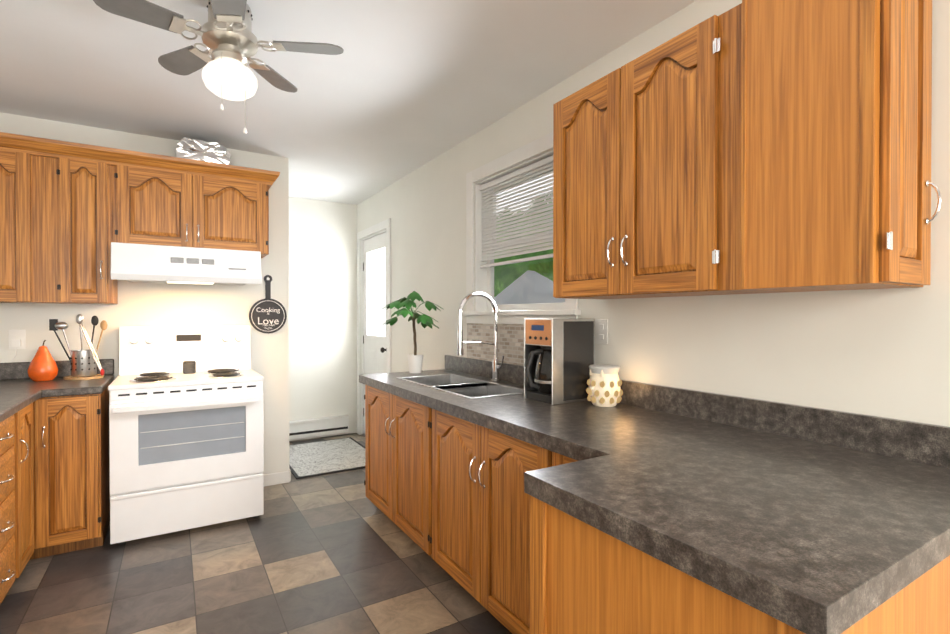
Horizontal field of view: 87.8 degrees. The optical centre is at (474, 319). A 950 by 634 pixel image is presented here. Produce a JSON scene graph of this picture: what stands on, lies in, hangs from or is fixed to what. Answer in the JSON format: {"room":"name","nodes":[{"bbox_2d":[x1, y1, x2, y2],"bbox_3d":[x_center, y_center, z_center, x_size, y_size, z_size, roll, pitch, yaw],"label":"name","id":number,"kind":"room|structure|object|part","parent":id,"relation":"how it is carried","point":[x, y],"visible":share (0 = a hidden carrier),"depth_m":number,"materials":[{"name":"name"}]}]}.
{"room":"kitchen","nodes":[
{"label":"kitchen","id":0,"kind":"room"},
{"bbox_2d":[0,112,288,474],"bbox_3d":[-2.716,0.007,3.987,2.030,2.550,1.480,0,0,-31],"label":"wall","id":1,"kind":"structure","parent":0,"point":[156,304],"depth_m":3.49,"materials":[{"name":"paint"}]},
{"bbox_2d":[8,330,25,362],"bbox_3d":[-2.820,0.165,3.037,0.080,0.201,0.027,0,0,-31],"label":"outlet","id":2,"kind":"object","parent":1,"relation":"attached to","point":[16,339],"visible":1,"depth_m":3.04,"materials":[{"name":"white plastic"}]},
{"bbox_2d":[0,132,279,303],"bbox_3d":[-2.285,-0.571,3.157,1.898,0.938,0.373,0,0,-31],"label":"upper cabinet","id":3,"kind":"object","parent":1,"relation":"attached to","point":[70,212],"visible":0.94,"depth_m":2.99,"materials":[{"name":"brown wood"}]},
{"bbox_2d":[175,137,230,164],"bbox_3d":[-1.892,-1.125,3.440,0.342,0.189,0.232,0,0,-31],"label":"vent duct","id":4,"kind":"object","parent":3,"relation":"on","point":[194,149],"visible":0.58,"depth_m":3.34,"materials":[{"name":"silver metal"}]},
{"bbox_2d":[111,242,261,284],"bbox_3d":[-1.913,-0.347,3.313,0.820,0.226,0.497,0,0,-31],"label":"range hood","id":5,"kind":"object","parent":1,"relation":"attached to","point":[142,263],"visible":1,"depth_m":3.10,"materials":[{"name":"metal"}]},
{"bbox_2d":[249,275,286,333],"bbox_3d":[-1.591,-0.116,3.794,0.270,0.450,0.016,0,0,-31],"label":"sign","id":6,"kind":"object","parent":1,"relation":"attached to","point":[268,314],"visible":1,"depth_m":3.79,"materials":[{"name":"metal"}]},
{"bbox_2d":[280,469,290,482],"bbox_3d":[-1.799,1.234,4.450,0.016,0.090,1.322,0,0,-31],"label":"baseboard","id":7,"kind":"structure","parent":1,"relation":"attached to","point":[286,475],"depth_m":3.88,"materials":[{"name":"white wood"}]},
{"bbox_2d":[0,433,511,633],"bbox_3d":[-0.508,1.327,1.326,3.330,0.050,8.340,0,0,-31],"label":"floor","id":8,"kind":"structure","parent":0,"point":[338,553],"depth_m":2.44,"materials":[{"name":"tile"}]},
{"bbox_2d":[0,411,19,604],"bbox_3d":[-2.286,0.859,1.952,0.628,0.876,0.554,0,0,-31],"label":"base cabinet","id":9,"kind":"object","parent":8,"relation":"on","point":[10,427],"depth_m":2.19,"materials":[{"name":"brown wood"}]},
{"bbox_2d":[20,397,51,574],"bbox_3d":[-2.473,0.856,2.307,0.679,0.876,0.370,0,0,-31],"label":"base cabinet","id":10,"kind":"object","parent":8,"relation":"on","point":[36,418],"depth_m":2.60,"materials":[{"name":"brown wood"}]},
{"bbox_2d":[52,387,109,554],"bbox_3d":[-2.368,0.852,2.950,0.275,0.876,0.659,0,0,-31],"label":"base cabinet","id":11,"kind":"object","parent":8,"relation":"on","point":[54,475],"depth_m":2.70,"materials":[{"name":"brown wood"}]},
{"bbox_2d":[0,359,113,421],"bbox_3d":[-2.044,0.346,1.825,0.912,0.145,2.907,0,0,-31],"label":"countertop","id":12,"kind":"structure","parent":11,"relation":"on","point":[20,389],"depth_m":2.77,"materials":[{"name":"laminate"}]},
{"bbox_2d":[28,340,57,380],"bbox_3d":[-2.592,0.245,2.962,0.140,0.248,0.140,0,0,-31],"label":"pear ornament","id":13,"kind":"object","parent":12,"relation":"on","point":[43,366],"visible":1,"depth_m":2.93,"materials":[{"name":"orange ceramic"}]},
{"bbox_2d":[49,314,107,379],"bbox_3d":[-2.468,0.167,3.073,0.288,0.402,0.200,0,0,-31],"label":"utensil crock","id":14,"kind":"object","parent":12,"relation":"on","point":[84,364],"visible":1,"depth_m":3.05,"materials":[{"name":"silver metal"}]},
{"bbox_2d":[108,325,263,544],"bbox_3d":[-1.850,0.668,3.208,0.808,1.239,0.700,0,0,-31],"label":"stove","id":15,"kind":"object","parent":8,"relation":"on","point":[152,359],"depth_m":3.00,"materials":[{"name":"metal"}]},
{"bbox_3d":[-1.688,0.725,2.943,0.796,0.500,0.077,0,0,-31],"label":"stove door","id":16,"kind":"part","parent":15,"relation":"part of","materials":[{"name":"white metal"}]},
{"bbox_3d":[-1.700,1.122,2.966,0.796,0.265,0.029,0,0,-31],"label":"stove drawer","id":17,"kind":"part","parent":15,"relation":"part of","materials":[{"name":"white metal"}]},
{"bbox_2d":[183,361,195,373],"bbox_3d":[-1.944,0.327,3.360,0.076,0.082,0.076,0,0,-31],"label":"jar","id":18,"kind":"object","parent":15,"relation":"on","point":[189,367],"visible":1,"depth_m":3.33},
{"bbox_2d":[289,437,364,478],"bbox_3d":[-1.380,1.271,4.620,0.780,0.012,1.090,0,0,-31],"label":"rug","id":19,"kind":"object","parent":8,"relation":"on","point":[313,459],"visible":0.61,"depth_m":4.52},
{"bbox_2d":[364,385,419,546],"bbox_3d":[-0.191,0.861,3.057,0.653,0.856,1.092,0,0,-31],"label":"base cabinet","id":20,"kind":"object","parent":8,"relation":"on","point":[392,422],"depth_m":2.89,"materials":[{"name":"brown wood"}]},
{"bbox_2d":[420,404,531,633],"bbox_3d":[0.292,0.867,2.267,0.653,0.856,1.080,0,0,-31],"label":"base cabinet","id":21,"kind":"object","parent":8,"relation":"on","point":[447,494],"depth_m":2.09,"materials":[{"name":"brown wood"}]},
{"bbox_2d":[359,355,949,633],"bbox_3d":[0.137,0.417,2.192,0.992,0.278,2.945,0,0,-31],"label":"countertop","id":22,"kind":"structure","parent":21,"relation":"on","point":[808,520],"depth_m":1.19,"materials":[{"name":"laminate"}]},
{"bbox_2d":[380,291,443,372],"bbox_3d":[-0.446,0.087,3.429,0.450,0.573,0.421,0,0,-31],"label":"potted plant","id":23,"kind":"object","parent":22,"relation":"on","point":[415,360],"visible":1,"depth_m":3.41,"materials":[{"name":"plant"}]},
{"bbox_2d":[456,291,503,380],"bbox_3d":[0.046,0.104,2.904,0.303,0.539,0.146,0,0,-31],"label":"faucet","id":24,"kind":"object","parent":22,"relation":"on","point":[496,366],"visible":0.96,"depth_m":2.96,"materials":[{"name":"silver metal"}]},
{"bbox_2d":[524,318,594,404],"bbox_3d":[0.379,0.189,2.347,0.312,0.385,0.212,0,0,-31],"label":"coffee maker","id":25,"kind":"object","parent":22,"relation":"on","point":[559,355],"visible":0.98,"depth_m":2.28,"materials":[{"name":"metal"}]},
{"bbox_2d":[586,364,622,406],"bbox_3d":[0.577,0.294,2.205,0.158,0.176,0.160,0,0,-31],"label":"jar","id":26,"kind":"object","parent":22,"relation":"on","point":[604,382],"visible":1,"depth_m":2.15,"materials":[{"name":"ceramic"}]},
{"bbox_2d":[532,444,577,470],"bbox_3d":[0.595,0.870,1.772,0.653,0.856,0.368,0,0,-31],"label":"base cabinet","id":27,"kind":"object","parent":8,"relation":"on","point":[541,457],"depth_m":1.72,"materials":[{"name":"brown wood"}]},
{"bbox_2d":[529,495,949,633],"bbox_3d":[0.729,0.874,1.243,0.977,0.857,0.667,0,0,-31],"label":"base cabinet","id":28,"kind":"object","parent":8,"relation":"on","point":[584,578],"visible":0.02,"depth_m":1.00,"materials":[{"name":"brown wood"}]},
{"bbox_2d":[289,197,356,440],"bbox_3d":[-1.777,-0.002,5.335,0.980,2.550,0.160,0,0,-31],"label":"wall","id":29,"kind":"structure","parent":0,"point":[322,308],"depth_m":5.32,"materials":[{"name":"paint"}]},
{"bbox_2d":[289,415,348,439],"bbox_3d":[-1.722,1.148,5.236,0.760,0.180,0.075,0,0,-31],"label":"baseboard heater","id":30,"kind":"object","parent":29,"relation":"attached to","point":[305,428],"visible":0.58,"depth_m":5.24,"materials":[{"name":"white metal"}]},
{"bbox_2d":[0,0,695,204],"bbox_3d":[-0.508,-1.273,1.307,3.330,0.050,8.340,0,0,-31],"label":"ceiling","id":31,"kind":"structure","parent":0,"point":[395,91],"depth_m":2.52,"materials":[{"name":"paint"}]},
{"bbox_2d":[93,0,343,134],"bbox_3d":[-0.973,-0.990,1.940,0.838,0.520,0.827,0,0,-31],"label":"ceiling fan","id":32,"kind":"object","parent":31,"relation":"hanging from","point":[225,31],"depth_m":1.91,"materials":[{"name":"silver metal"}]},
{"bbox_3d":[-0.975,-0.952,1.968,0.198,0.132,0.198,0,0,-31],"label":"ceiling fan shade","id":33,"kind":"part","parent":32,"relation":"part of","materials":[{"name":"white glass"}]},
{"bbox_2d":[357,0,949,426],"bbox_3d":[0.844,0.021,2.144,0.160,2.550,8.340,0,0,-31],"label":"wall","id":34,"kind":"structure","parent":0,"point":[877,352],"depth_m":1.86,"materials":[{"name":"paint"}]},
{"bbox_2d":[357,218,390,434],"bbox_3d":[-0.999,0.159,5.103,0.198,2.230,0.970,0,0,-31],"label":"door","id":35,"kind":"structure","parent":34,"relation":"attached to","point":[378,227],"depth_m":5.32,"materials":[{"name":"white wood"}]},
{"bbox_3d":[-1.036,0.202,5.088,0.120,2.121,0.788,0,0,-31],"label":"entry door frame leaf","id":36,"kind":"part","parent":35,"relation":"part of","materials":[{"name":"white wood"}]},
{"bbox_2d":[455,323,457,338],"bbox_3d":[-0.122,0.085,3.559,0.005,0.120,0.080,0,0,-31],"label":"outlet","id":37,"kind":"object","parent":34,"relation":"attached to","point":[456,324],"depth_m":3.58,"materials":[{"name":"white plastic"}]},
{"bbox_2d":[467,323,523,365],"bbox_3d":[0.235,0.151,2.974,0.007,0.239,1.110,0,0,-31],"label":"backsplash","id":38,"kind":"structure","parent":34,"relation":"attached to","point":[511,343],"depth_m":3.10,"materials":[{"name":"tile"}]},
{"bbox_2d":[462,132,580,324],"bbox_3d":[0.286,-0.490,3.000,0.195,1.040,1.130,0,0,-31],"label":"window","id":39,"kind":"structure","parent":34,"relation":"in","point":[480,314],"depth_m":3.21,"materials":[{"name":"white wood"}]},
{"bbox_2d":[479,155,552,267],"bbox_3d":[0.279,-0.627,2.995,0.036,0.557,0.896,0,0,-31],"label":"window blind","id":40,"kind":"object","parent":39,"relation":"attached to","point":[547,162],"visible":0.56,"depth_m":3.01,"materials":[{"name":"white plastic"}]},
{"bbox_3d":[0.341,-0.485,3.034,0.055,0.856,0.904,0,0,-31],"label":"window sash","id":41,"kind":"part","parent":39,"relation":"part of","materials":[{"name":"white plastic"}]},
{"bbox_2d":[595,319,607,344],"bbox_3d":[0.607,0.060,2.368,0.005,0.120,0.080,0,0,-31],"label":"outlet","id":42,"kind":"object","parent":34,"relation":"attached to","point":[601,331],"depth_m":2.37,"materials":[{"name":"white plastic"}]},
{"bbox_2d":[553,3,785,298],"bbox_3d":[0.686,-0.522,1.903,0.350,0.860,0.859,0,0,-31],"label":"upper cabinet","id":43,"kind":"object","parent":34,"relation":"attached to","point":[647,175],"visible":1,"depth_m":1.72,"materials":[{"name":"brown wood"}]},
{"bbox_2d":[741,0,941,291],"bbox_3d":[1.022,-0.519,1.382,0.321,0.860,0.377,0,0,-31],"label":"upper cabinet","id":44,"kind":"object","parent":34,"relation":"attached to","point":[836,184],"visible":1,"depth_m":1.28,"materials":[{"name":"brown wood"}]},
{"label":"outside","id":45,"kind":"structure","parent":0,"visible":0},
{"bbox_2d":[494,174,552,296],"bbox_3d":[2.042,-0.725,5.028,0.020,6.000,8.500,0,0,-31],"label":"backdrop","id":46,"kind":"structure","parent":45,"point":[511,270],"depth_m":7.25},
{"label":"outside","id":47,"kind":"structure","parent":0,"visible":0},
{"bbox_2d":[375,248,385,336],"bbox_3d":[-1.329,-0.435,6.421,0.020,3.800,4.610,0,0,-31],"label":"window","id":48,"kind":"structure","parent":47,"point":[380,289],"depth_m":6.16,"materials":[{"name":"white glass"}]},
{"bbox_2d":[494,270,564,304],"bbox_3d":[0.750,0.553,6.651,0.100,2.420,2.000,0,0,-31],"label":"house","id":49,"kind":"structure","parent":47,"point":[540,290],"depth_m":6.59,"materials":[{"name":"grey"}]}
]}

